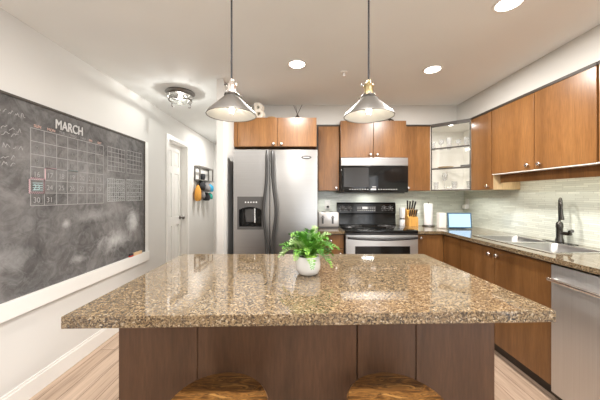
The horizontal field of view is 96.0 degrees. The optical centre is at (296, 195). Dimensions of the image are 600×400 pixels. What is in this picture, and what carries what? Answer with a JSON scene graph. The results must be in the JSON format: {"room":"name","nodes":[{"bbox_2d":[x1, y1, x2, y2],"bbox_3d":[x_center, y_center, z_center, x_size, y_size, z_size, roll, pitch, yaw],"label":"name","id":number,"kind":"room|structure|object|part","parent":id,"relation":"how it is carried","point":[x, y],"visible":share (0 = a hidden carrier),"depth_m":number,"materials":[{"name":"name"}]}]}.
{"room":"kitchen","nodes":[
{"label":"kitchen","id":0,"kind":"room"},
{"bbox_2d":[0,8,213,397],"bbox_3d":[-1.760,0.100,1.000,0.120,2.360,9.000,0,0,0],"label":"wall","id":1,"kind":"structure","parent":0,"point":[33,67],"depth_m":2.10,"materials":[{"name":"paint"}]},
{"bbox_2d":[0,90,148,323],"bbox_3d":[-1.681,0.058,1.972,0.035,1.319,2.145,0,0,0],"label":"chalkboard","id":2,"kind":"object","parent":1,"relation":"attached to","point":[74,190],"visible":1,"depth_m":1.93,"materials":[{"name":"stone"}]},
{"bbox_3d":[-1.688,0.006,3.018,0.023,1.216,0.054,0,0,0],"label":"trim","id":3,"kind":"part","parent":2,"relation":"part of","materials":[{"name":"white paint"}]},
{"bbox_2d":[0,253,213,399],"bbox_3d":[-1.693,1.219,1.000,0.014,0.122,9.000,0,0,0],"label":"baseboard","id":4,"kind":"structure","parent":1,"relation":"attached to","point":[40,380],"depth_m":1.91,"materials":[{"name":"white paint"}]},
{"bbox_2d":[166,133,188,262],"bbox_3d":[-1.751,0.234,3.860,0.138,2.092,0.714,0,0,0],"label":"trim","id":5,"kind":"structure","parent":1,"relation":"attached to","point":[170,139],"depth_m":4.14,"materials":[{"name":"white paint"}]},
{"bbox_2d":[170,144,184,260],"bbox_3d":[-1.756,0.266,3.860,0.107,2.004,0.562,0,0,0],"label":"door","id":6,"kind":"structure","parent":1,"relation":"in","point":[175,151],"depth_m":3.95,"materials":[{"name":"white paint"}]},
{"bbox_2d":[194,165,213,191],"bbox_3d":[-1.617,-0.288,4.840,0.164,0.434,0.760,0,0,0],"label":"wall rack","id":7,"kind":"object","parent":1,"relation":"attached to","point":[195,166],"depth_m":4.60,"materials":[{"name":"grey metal"}]},
{"bbox_2d":[194,185,200,200],"bbox_3d":[-1.637,-0.050,4.457,0.107,0.267,0.129,0,0,0],"label":"cloth bag","id":8,"kind":"object","parent":7,"relation":"hanging from","point":[197,195],"visible":1,"depth_m":4.42,"materials":[{"name":"orange fabric"}]},
{"bbox_3d":[-1.627,-0.178,4.617,0.126,0.153,0.146,0,0,0],"label":"cap","id":9,"kind":"part","parent":7,"relation":"part of","materials":[{"name":"grey fabric"}]},
{"bbox_2d":[194,179,213,182],"bbox_3d":[-1.649,-0.269,4.840,0.099,0.018,0.760,0,0,0],"label":"shelf","id":10,"kind":"object","parent":7,"relation":"attached to","point":[199,180],"depth_m":4.83,"materials":[{"name":"grey metal"}]},
{"bbox_3d":[-1.615,-0.157,4.803,0.159,0.172,0.172,0,0,0],"label":"cap","id":11,"kind":"part","parent":7,"relation":"part of","materials":[{"name":"white fabric"}]},
{"bbox_2d":[203,192,209,200],"bbox_3d":[-1.631,0.009,4.860,0.126,0.150,0.149,0,0,0],"label":"cap","id":12,"kind":"object","parent":7,"relation":"hanging from","point":[207,196],"visible":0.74,"depth_m":4.81,"materials":[{"name":"grey fabric"}]},
{"bbox_2d":[214,143,216,253],"bbox_3d":[-1.222,0.100,5.550,0.955,2.360,0.100,0,0,0],"label":"wall","id":13,"kind":"structure","parent":0,"point":[215,144],"depth_m":5.50,"materials":[{"name":"paint"}]},
{"bbox_2d":[217,79,237,253],"bbox_3d":[-0.713,0.100,4.000,0.065,2.360,3.000,0,0,0],"label":"wall","id":14,"kind":"structure","parent":0,"point":[225,130],"depth_m":2.53,"materials":[{"name":"paint"}]},
{"bbox_2d":[248,24,599,124],"bbox_3d":[0.750,-0.964,1.910,2.860,0.232,3.220,0,0,0],"label":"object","id":15,"kind":"structure","parent":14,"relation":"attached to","point":[582,51],"depth_m":2.60,"materials":[{"name":"paint"}]},
{"bbox_2d":[29,331,558,399],"bbox_3d":[0.240,1.330,1.000,4.080,0.100,9.200,0,0,0],"label":"floor","id":16,"kind":"structure","parent":0,"point":[95,376],"depth_m":1.86,"materials":[{"name":"laminate"}]},
{"bbox_2d":[171,373,267,399],"bbox_3d":[-0.256,0.974,0.864,0.330,0.614,0.330,0,0,0],"label":"bar stool","id":17,"kind":"object","parent":16,"relation":"on","point":[220,386],"visible":1,"depth_m":0.93,"materials":[{"name":"brown wood"}]},
{"bbox_2d":[233,150,317,253],"bbox_3d":[-0.207,0.416,2.979,0.810,1.727,0.882,0,0,0],"label":"refrigerator","id":18,"kind":"object","parent":16,"relation":"on","point":[275,192],"visible":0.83,"depth_m":2.60,"materials":[{"name":"grey metal"}]},
{"bbox_3d":[-0.450,0.164,2.598,0.249,0.316,0.009,0,0,0],"label":"dispenser frame","id":19,"kind":"part","parent":18,"relation":"part of","materials":[{"name":"grey plastic"}]},
{"bbox_3d":[-0.439,0.361,2.640,0.347,1.617,0.080,0,0,0],"label":"door","id":20,"kind":"part","parent":18,"relation":"part of","materials":[{"name":"metal"}]},
{"bbox_3d":[-0.294,0.223,2.566,0.043,1.326,0.076,0,0,33],"label":"handle","id":21,"kind":"part","parent":18,"relation":"part of","materials":[{"name":"grey metal"}]},
{"bbox_3d":[-0.226,0.223,2.564,0.045,1.326,0.079,0,0,-38],"label":"handle","id":22,"kind":"part","parent":18,"relation":"part of","materials":[{"name":"grey metal"}]},
{"bbox_3d":[-0.030,0.361,2.640,0.457,1.617,0.080,0,0,0],"label":"door","id":23,"kind":"part","parent":18,"relation":"part of","materials":[{"name":"metal"}]},
{"bbox_2d":[119,323,493,399],"bbox_3d":[0.038,0.847,1.377,1.476,0.866,0.645,0,0,0],"label":"kitchen island","id":24,"kind":"object","parent":16,"relation":"on","point":[455,360],"visible":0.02,"depth_m":1.06,"materials":[{"name":"brown wood"}]},
{"bbox_3d":[-0.552,0.847,1.073,0.296,0.866,0.025,0,0,0],"label":"panel","id":25,"kind":"part","parent":24,"relation":"part of","materials":[{"name":"brown wood"}]},
{"bbox_3d":[-0.083,0.847,1.073,0.634,0.866,0.025,0,0,0],"label":"panel","id":26,"kind":"part","parent":24,"relation":"part of","materials":[{"name":"brown wood"}]},
{"bbox_2d":[61,254,555,328],"bbox_3d":[0.057,0.394,1.291,1.583,0.038,0.908,0,0,0],"label":"island countertop","id":27,"kind":"structure","parent":24,"relation":"on","point":[188,290],"depth_m":1.01,"materials":[{"name":"stone"}]},
{"bbox_2d":[277,225,339,275],"bbox_3d":[0.051,0.259,1.303,0.280,0.231,0.303,0,0,38],"label":"potted fern","id":28,"kind":"object","parent":27,"relation":"on","point":[307,259],"visible":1,"depth_m":1.25,"materials":[{"name":"green plant"}]},
{"bbox_2d":[296,254,319,275],"bbox_3d":[0.053,0.331,1.300,0.120,0.087,0.120,0,0,0],"label":"pot","id":29,"kind":"object","parent":28,"relation":"attached to","point":[303,266],"depth_m":1.25,"materials":[{"name":"white ceramic"}]},
{"bbox_3d":[0.357,0.847,1.073,0.238,0.866,0.025,0,0,0],"label":"panel","id":30,"kind":"part","parent":24,"relation":"part of","materials":[{"name":"brown wood"}]},
{"bbox_3d":[0.628,0.847,1.073,0.296,0.866,0.025,0,0,0],"label":"panel","id":31,"kind":"part","parent":24,"relation":"part of","materials":[{"name":"brown wood"}]},
{"bbox_2d":[318,234,343,253],"bbox_3d":[0.360,0.843,3.189,0.290,0.874,0.641,0,0,0],"label":"base cabinet","id":32,"kind":"object","parent":16,"relation":"on","point":[336,239],"visible":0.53,"depth_m":2.90,"materials":[{"name":"brown wood"}]},
{"bbox_3d":[0.360,0.874,2.909,0.283,0.601,0.019,0,0,0],"label":"door","id":33,"kind":"part","parent":32,"relation":"part of","materials":[{"name":"brown wood"}]},
{"bbox_2d":[318,227,344,233],"bbox_3d":[0.361,0.390,3.192,0.295,0.030,0.639,0,0,0],"label":"countertop","id":34,"kind":"structure","parent":32,"relation":"on","point":[338,230],"depth_m":2.93,"materials":[{"name":"stone"}]},
{"bbox_2d":[318,211,338,227],"bbox_3d":[0.371,0.281,3.239,0.242,0.186,0.202,0,0,0],"label":"toaster","id":35,"kind":"object","parent":34,"relation":"on","point":[326,219],"visible":0.93,"depth_m":3.16,"materials":[{"name":"silver metal"}]},
{"bbox_2d":[337,202,417,253],"bbox_3d":[0.892,0.682,3.143,0.758,1.196,0.731,0,0,0],"label":"stove","id":36,"kind":"object","parent":16,"relation":"on","point":[369,227],"visible":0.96,"depth_m":2.85,"materials":[{"name":"grey metal"}]},
{"bbox_3d":[0.887,0.164,3.466,0.245,0.068,0.008,0,0,0],"label":"display panel","id":37,"kind":"part","parent":36,"relation":"part of","materials":[{"name":"grey plastic"}]},
{"bbox_2d":[338,224,417,232],"bbox_3d":[0.892,0.373,3.143,0.758,0.028,0.635,0,0,0],"label":"cooktop","id":38,"kind":"object","parent":36,"relation":"in","point":[348,228],"depth_m":2.99,"materials":[{"name":"black glass"}]},
{"bbox_3d":[0.892,0.716,2.854,0.756,0.608,0.038,0,0,0],"label":"oven door","id":39,"kind":"part","parent":36,"relation":"part of","materials":[{"name":"metal"}]},
{"bbox_3d":[0.892,0.444,2.808,0.729,0.041,0.061,0,0,0],"label":"handle","id":40,"kind":"part","parent":36,"relation":"part of","materials":[{"name":"silver metal"}]},
{"bbox_2d":[347,373,443,399],"bbox_3d":[0.326,0.974,0.864,0.330,0.614,0.330,0,0,0],"label":"bar stool","id":41,"kind":"object","parent":16,"relation":"on","point":[375,386],"visible":1,"depth_m":0.93,"materials":[{"name":"brown wood"}]},
{"bbox_2d":[418,234,443,262],"bbox_3d":[1.431,0.843,3.189,0.307,0.874,0.641,0,0,0],"label":"base cabinet","id":42,"kind":"object","parent":16,"relation":"on","point":[431,245],"visible":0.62,"depth_m":2.90,"materials":[{"name":"brown wood"}]},
{"bbox_2d":[444,235,460,269],"bbox_3d":[1.873,0.843,2.787,0.595,0.874,0.367,0,0,0],"label":"base cabinet","id":43,"kind":"object","parent":16,"relation":"on","point":[452,245],"visible":0.12,"depth_m":2.73,"materials":[{"name":"brown wood"}]},
{"bbox_2d":[461,239,560,399],"bbox_3d":[1.857,0.843,2.136,0.626,0.874,0.928,0,0,0],"label":"base cabinet","id":44,"kind":"object","parent":16,"relation":"on","point":[527,345],"visible":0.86,"depth_m":1.91,"materials":[{"name":"brown wood"}]},
{"bbox_3d":[1.585,0.794,2.376,0.019,0.759,0.444,0,0,0],"label":"door","id":45,"kind":"part","parent":44,"relation":"part of","materials":[{"name":"brown wood"}]},
{"bbox_2d":[404,225,599,274],"bbox_3d":[1.723,0.390,2.055,0.896,0.030,2.911,0,0,0],"label":"countertop","id":46,"kind":"structure","parent":44,"relation":"on","point":[590,263],"depth_m":1.97,"materials":[{"name":"stone"}]},
{"bbox_2d":[399,208,404,225],"bbox_3d":[1.325,0.262,3.400,0.068,0.226,0.068,0,0,0],"label":"canister","id":47,"kind":"object","parent":46,"relation":"on","point":[401,210],"visible":0.95,"depth_m":3.37,"materials":[{"name":"white ceramic"}]},
{"bbox_2d":[405,208,417,225],"bbox_3d":[1.440,0.267,3.395,0.110,0.215,0.130,0,0,0],"label":"knife block","id":48,"kind":"object","parent":46,"relation":"on","point":[409,221],"visible":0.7,"depth_m":3.34,"materials":[{"name":"brown wood"}]},
{"bbox_2d":[422,202,434,226],"bbox_3d":[1.635,0.225,3.360,0.140,0.300,0.140,0,0,0],"label":"paper towel roll","id":49,"kind":"object","parent":46,"relation":"on","point":[428,208],"visible":1,"depth_m":3.32,"materials":[{"name":"white paper"}]},
{"bbox_2d":[437,213,445,227],"bbox_3d":[1.690,0.285,3.158,0.083,0.178,0.083,0,0,0],"label":"speaker","id":50,"kind":"object","parent":46,"relation":"on","point":[441,217],"visible":1,"depth_m":3.12},
{"bbox_2d":[440,214,445,226],"bbox_3d":[1.688,0.285,3.120,0.064,0.154,0.004,0,0,3],"label":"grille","id":51,"kind":"object","parent":50,"relation":"attached to","point":[442,216],"depth_m":3.12,"materials":[{"name":"white plastic"}]},
{"bbox_2d":[447,213,471,227],"bbox_3d":[1.866,0.284,3.131,0.262,0.182,0.098,0,0,6],"label":"smart display","id":52,"kind":"object","parent":46,"relation":"on","point":[454,220],"visible":0.98,"depth_m":3.09,"materials":[{"name":"blue"}]},
{"bbox_2d":[472,235,599,253],"bbox_3d":[1.863,0.459,2.150,0.417,0.178,0.798,0,0,0],"label":"sink","id":53,"kind":"object","parent":46,"relation":"in","point":[531,243],"visible":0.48,"depth_m":2.14,"materials":[{"name":"metal"}]},
{"bbox_3d":[1.861,0.461,2.349,0.371,0.174,0.361,0,0,0],"label":"bowl","id":54,"kind":"part","parent":53,"relation":"part of","materials":[{"name":"metal"}]},
{"bbox_3d":[1.861,0.461,1.962,0.371,0.174,0.381,0,0,0],"label":"bowl","id":55,"kind":"part","parent":53,"relation":"part of","materials":[{"name":"metal"}]},
{"bbox_2d":[542,197,578,245],"bbox_3d":[2.076,0.193,2.151,0.095,0.363,0.259,0,0,0],"label":"kitchen faucet","id":56,"kind":"object","parent":46,"relation":"on","point":[559,225],"visible":0.98,"depth_m":2.13,"materials":[{"name":"black metal"}]},
{"bbox_3d":[2.071,0.116,2.123,0.017,0.208,0.097,0,0,37],"label":"spout","id":57,"kind":"part","parent":56,"relation":"part of","materials":[{"name":"brown metal"}]},
{"bbox_3d":[2.095,0.370,2.155,0.052,0.008,0.250,0,0,0],"label":"plate","id":58,"kind":"part","parent":56,"relation":"part of","materials":[{"name":"brown metal"}]},
{"bbox_3d":[2.096,0.282,2.089,0.058,0.058,0.142,0,0,12],"label":"lever","id":59,"kind":"part","parent":56,"relation":"part of","materials":[{"name":"brown metal"}]},
{"bbox_3d":[1.585,0.794,1.911,0.019,0.759,0.474,0,0,0],"label":"door","id":60,"kind":"part","parent":44,"relation":"part of","materials":[{"name":"brown wood"}]},
{"bbox_2d":[546,264,599,399],"bbox_3d":[1.836,0.844,1.382,0.648,0.872,0.572,0,0,0],"label":"dishwasher","id":61,"kind":"object","parent":16,"relation":"on","point":[575,293],"visible":0.99,"depth_m":1.52,"materials":[{"name":"silver metal"}]},
{"bbox_3d":[1.540,0.505,1.385,0.057,0.022,0.521,0,0,0],"label":"handle","id":62,"kind":"part","parent":61,"relation":"part of","materials":[{"name":"silver metal"}]},
{"bbox_2d":[0,0,599,142],"bbox_3d":[0.240,-1.130,1.000,4.080,0.100,9.200,0,0,0],"label":"ceiling","id":63,"kind":"structure","parent":0,"point":[149,47],"depth_m":1.93,"materials":[{"name":"paint"}]},
{"bbox_2d":[165,87,194,108],"bbox_3d":[-1.215,-1.011,2.810,0.292,0.136,0.292,0,0,0],"label":"ceiling lamp","id":64,"kind":"object","parent":63,"relation":"attached to","point":[178,93],"visible":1,"depth_m":2.75,"materials":[{"name":"glass"}]},
{"bbox_2d":[205,0,256,121],"bbox_3d":[-0.310,-0.730,1.280,0.235,0.698,0.235,0,0,0],"label":"pendant lamp","id":65,"kind":"object","parent":63,"relation":"hanging from","point":[230,108],"visible":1,"depth_m":1.28,"materials":[{"name":"grey metal"}]},
{"bbox_2d":[224,78,236,91],"bbox_3d":[-0.315,-0.519,1.280,0.061,0.074,0.052,0,0,0],"label":"socket","id":66,"kind":"object","parent":65,"relation":"attached to","point":[231,85],"depth_m":1.26,"materials":[{"name":"grey metal"}]},
{"bbox_3d":[-0.310,-0.429,1.280,0.233,0.091,0.233,0,0,0],"label":"lamp shade","id":67,"kind":"part","parent":65,"relation":"part of","materials":[{"name":"silver metal"}]},
{"bbox_3d":[-0.310,-0.804,1.280,0.008,0.504,0.008,0,0,0],"label":"cord","id":68,"kind":"part","parent":65,"relation":"part of","materials":[{"name":"grey fabric"}]},
{"bbox_2d":[287,59,306,68],"bbox_3d":[0.000,-1.077,2.210,0.158,0.005,0.158,0,0,0],"label":"recessed light","id":69,"kind":"object","parent":63,"relation":"in","point":[296,63],"visible":1,"depth_m":2.21,"materials":[{"name":"white paint"}]},
{"bbox_2d":[344,0,394,122],"bbox_3d":[0.340,-0.727,1.280,0.235,0.704,0.235,0,0,0],"label":"pendant lamp","id":70,"kind":"object","parent":63,"relation":"hanging from","point":[369,109],"visible":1,"depth_m":1.28,"materials":[{"name":"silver metal"}]},
{"bbox_2d":[361,80,373,92],"bbox_3d":[0.336,-0.513,1.280,0.061,0.074,0.052,0,0,0],"label":"socket","id":71,"kind":"object","parent":70,"relation":"attached to","point":[369,86],"depth_m":1.26,"materials":[{"name":"gold metal"}]},
{"bbox_3d":[0.340,-0.423,1.280,0.233,0.091,0.233,0,0,0],"label":"lamp shade","id":72,"kind":"part","parent":70,"relation":"part of","materials":[{"name":"silver metal"}]},
{"bbox_3d":[0.340,-0.801,1.280,0.008,0.510,0.008,0,0,0],"label":"cord","id":73,"kind":"part","parent":70,"relation":"part of","materials":[{"name":"grey fabric"}]},
{"bbox_2d":[422,65,442,73],"bbox_3d":[1.155,-1.077,2.300,0.158,0.005,0.158,0,0,0],"label":"recessed light","id":74,"kind":"object","parent":63,"relation":"in","point":[432,69],"visible":1,"depth_m":2.29,"materials":[{"name":"white paint"}]},
{"bbox_2d":[492,0,525,12],"bbox_3d":[1.185,-1.077,1.510,0.158,0.005,0.158,0,0,0],"label":"recessed light","id":75,"kind":"object","parent":63,"relation":"in","point":[502,6],"visible":1,"depth_m":1.52,"materials":[{"name":"white paint"}]},
{"bbox_3d":[0.810,0.100,3.570,2.980,2.360,0.100,0,0,0],"label":"wall","id":76,"kind":"structure","parent":0,"visible":0},
{"bbox_2d":[234,118,316,149],"bbox_3d":[-0.233,-0.689,3.195,0.890,0.315,0.651,0,0,0],"label":"upper cabinet","id":77,"kind":"object","parent":76,"relation":"attached to","point":[258,133],"visible":0.97,"depth_m":2.90,"materials":[{"name":"brown wood"}]},
{"bbox_3d":[-0.660,-0.689,3.211,0.036,0.315,0.618,0,0,0],"label":"filler panel","id":78,"kind":"part","parent":77,"relation":"part of","materials":[{"name":"brown wood"}]},
{"bbox_3d":[-0.426,-0.688,2.909,0.425,0.311,0.019,0,0,0],"label":"door","id":79,"kind":"part","parent":77,"relation":"part of","materials":[{"name":"brown wood"}]},
{"bbox_2d":[254,103,264,117],"bbox_3d":[-0.411,-0.934,2.986,0.105,0.175,0.072,0,0,14],"label":"decorative letter","id":80,"kind":"object","parent":77,"relation":"on","point":[258,107],"visible":0.92,"depth_m":2.96,"materials":[{"name":"beige"}]},
{"bbox_3d":[0.001,-0.688,2.909,0.419,0.311,0.019,0,0,0],"label":"door","id":81,"kind":"part","parent":77,"relation":"part of","materials":[{"name":"brown wood"}]},
{"bbox_2d":[325,200,329,208],"bbox_3d":[0.395,0.115,3.508,0.072,0.116,0.007,0,0,0],"label":"wall outlet","id":82,"kind":"object","parent":76,"relation":"attached to","point":[327,202],"visible":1,"depth_m":3.51,"materials":[{"name":"white plastic"}]},
{"bbox_2d":[316,125,338,190],"bbox_3d":[0.362,-0.454,3.340,0.281,0.782,0.341,0,0,0],"label":"upper cabinet","id":83,"kind":"object","parent":76,"relation":"attached to","point":[327,147],"visible":0.93,"depth_m":3.20,"materials":[{"name":"brown wood"}]},
{"bbox_2d":[339,121,405,158],"bbox_3d":[0.890,-0.660,3.309,0.764,0.431,0.401,0,0,0],"label":"upper cabinet","id":84,"kind":"object","parent":76,"relation":"attached to","point":[383,139],"visible":0.91,"depth_m":3.14,"materials":[{"name":"brown wood"}]},
{"bbox_3d":[0.699,-0.662,3.150,0.378,0.428,0.019,0,0,0],"label":"door","id":85,"kind":"part","parent":84,"relation":"part of","materials":[{"name":"brown wood"}]},
{"bbox_2d":[336,158,407,192],"bbox_3d":[0.890,-0.236,3.299,0.768,0.408,0.418,0,0,0],"label":"microwave","id":86,"kind":"object","parent":84,"relation":"attached to","point":[356,175],"visible":0.99,"depth_m":3.09,"materials":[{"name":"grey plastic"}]},
{"bbox_3d":[0.677,-0.215,3.091,0.285,0.220,0.001,0,0,0],"label":"window panel","id":87,"kind":"part","parent":86,"relation":"part of","materials":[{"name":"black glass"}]},
{"bbox_3d":[0.890,-0.194,3.110,0.768,0.304,0.036,0,0,0],"label":"door","id":88,"kind":"part","parent":86,"relation":"part of","materials":[{"name":"black glass"}]},
{"bbox_3d":[1.081,-0.662,3.150,0.378,0.428,0.019,0,0,0],"label":"door","id":89,"kind":"part","parent":84,"relation":"part of","materials":[{"name":"brown wood"}]},
{"bbox_2d":[406,125,430,190],"bbox_3d":[1.431,-0.454,3.340,0.305,0.782,0.341,0,0,0],"label":"upper cabinet","id":90,"kind":"object","parent":76,"relation":"attached to","point":[417,136],"visible":0.68,"depth_m":3.20,"materials":[{"name":"brown wood"}]},
{"bbox_2d":[430,118,485,190],"bbox_3d":[1.875,-0.454,3.220,0.590,0.783,0.579,0,0,0],"label":"upper cabinet","id":91,"kind":"object","parent":76,"relation":"attached to","point":[450,142],"visible":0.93,"depth_m":3.49,"materials":[{"name":"clear glass"}]},
{"bbox_3d":[1.592,-0.454,3.200,0.010,0.782,0.016,0,0,41],"label":"rail","id":92,"kind":"part","parent":91,"relation":"part of","materials":[{"name":"brown"}]},
{"bbox_3d":[1.739,-0.826,3.071,0.401,0.038,0.016,0,0,41],"label":"rail","id":93,"kind":"part","parent":91,"relation":"part of","materials":[{"name":"brown"}]},
{"bbox_3d":[1.877,-0.836,3.223,0.550,0.018,0.538,0,0,0],"label":"panel","id":94,"kind":"part","parent":91,"relation":"part of","materials":[{"name":"clear glass"}]},
{"bbox_3d":[1.739,-0.069,3.071,0.401,0.013,0.016,0,0,41],"label":"rail","id":95,"kind":"part","parent":91,"relation":"part of","materials":[{"name":"brown"}]},
{"bbox_3d":[1.877,-0.072,3.223,0.550,0.018,0.538,0,0,0],"label":"panel","id":96,"kind":"part","parent":91,"relation":"part of","materials":[{"name":"white plastic"}]},
{"bbox_3d":[1.889,-0.454,2.944,0.010,0.782,0.016,0,0,41],"label":"rail","id":97,"kind":"part","parent":91,"relation":"part of","materials":[{"name":"brown"}]},
{"bbox_2d":[318,177,599,247],"bbox_3d":[0.780,0.070,2.060,2.800,0.620,2.920,0,0,0],"label":"backsplash","id":98,"kind":"structure","parent":76,"relation":"attached to","point":[531,210],"depth_m":2.60,"materials":[{"name":"tile"}]},
{"bbox_3d":[2.240,0.100,0.010,0.120,2.360,7.020,0,0,0],"label":"wall","id":99,"kind":"structure","parent":0,"visible":0},
{"bbox_2d":[471,109,519,189],"bbox_3d":[2.014,-0.455,2.778,0.311,0.784,0.308,0,0,0],"label":"upper cabinet","id":100,"kind":"object","parent":99,"relation":"attached to","point":[482,178],"visible":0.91,"depth_m":2.74,"materials":[{"name":"brown wood"}]},
{"bbox_3d":[2.029,-0.837,2.777,0.282,0.020,0.306,0,0,0],"label":"rail","id":101,"kind":"part","parent":100,"relation":"part of","materials":[{"name":"brown wood"}]},
{"bbox_3d":[1.899,-0.444,2.780,0.019,0.760,0.304,0,0,0],"label":"door","id":102,"kind":"part","parent":100,"relation":"part of","materials":[{"name":"brown wood"}]},
{"bbox_2d":[492,62,599,182],"bbox_3d":[2.014,-0.487,2.161,0.311,0.719,0.918,0,0,0],"label":"upper cabinet","id":103,"kind":"object","parent":99,"relation":"attached to","point":[550,131],"visible":1,"depth_m":2.01,"materials":[{"name":"brown wood"}]},
{"bbox_3d":[1.899,-0.517,2.387,0.019,0.613,0.462,0,0,0],"label":"door","id":104,"kind":"part","parent":103,"relation":"part of","materials":[{"name":"brown wood"}]},
{"bbox_3d":[2.029,-0.837,2.161,0.282,0.020,0.918,0,0,0],"label":"rail","id":105,"kind":"part","parent":103,"relation":"part of","materials":[{"name":"brown wood"}]},
{"bbox_3d":[2.031,-0.208,2.161,0.278,0.009,0.918,0,0,0],"label":"panel","id":106,"kind":"part","parent":103,"relation":"part of","materials":[{"name":"white plastic"}]},
{"bbox_3d":[1.899,-0.517,1.927,0.019,0.613,0.445,0,0,0],"label":"door","id":107,"kind":"part","parent":103,"relation":"part of","materials":[{"name":"brown wood"}]},
{"bbox_2d":[598,60,599,163],"bbox_3d":[2.014,-0.487,1.298,0.311,0.719,0.796,0,0,0],"label":"upper cabinet","id":108,"kind":"object","parent":99,"relation":"attached to","point":[599,60],"visible":1,"depth_m":1.69,"materials":[{"name":"brown wood"}]},
{"bbox_3d":[1.899,-0.517,1.496,0.019,0.613,0.388,0,0,0],"label":"door","id":109,"kind":"part","parent":108,"relation":"part of","materials":[{"name":"brown wood"}]}
]}

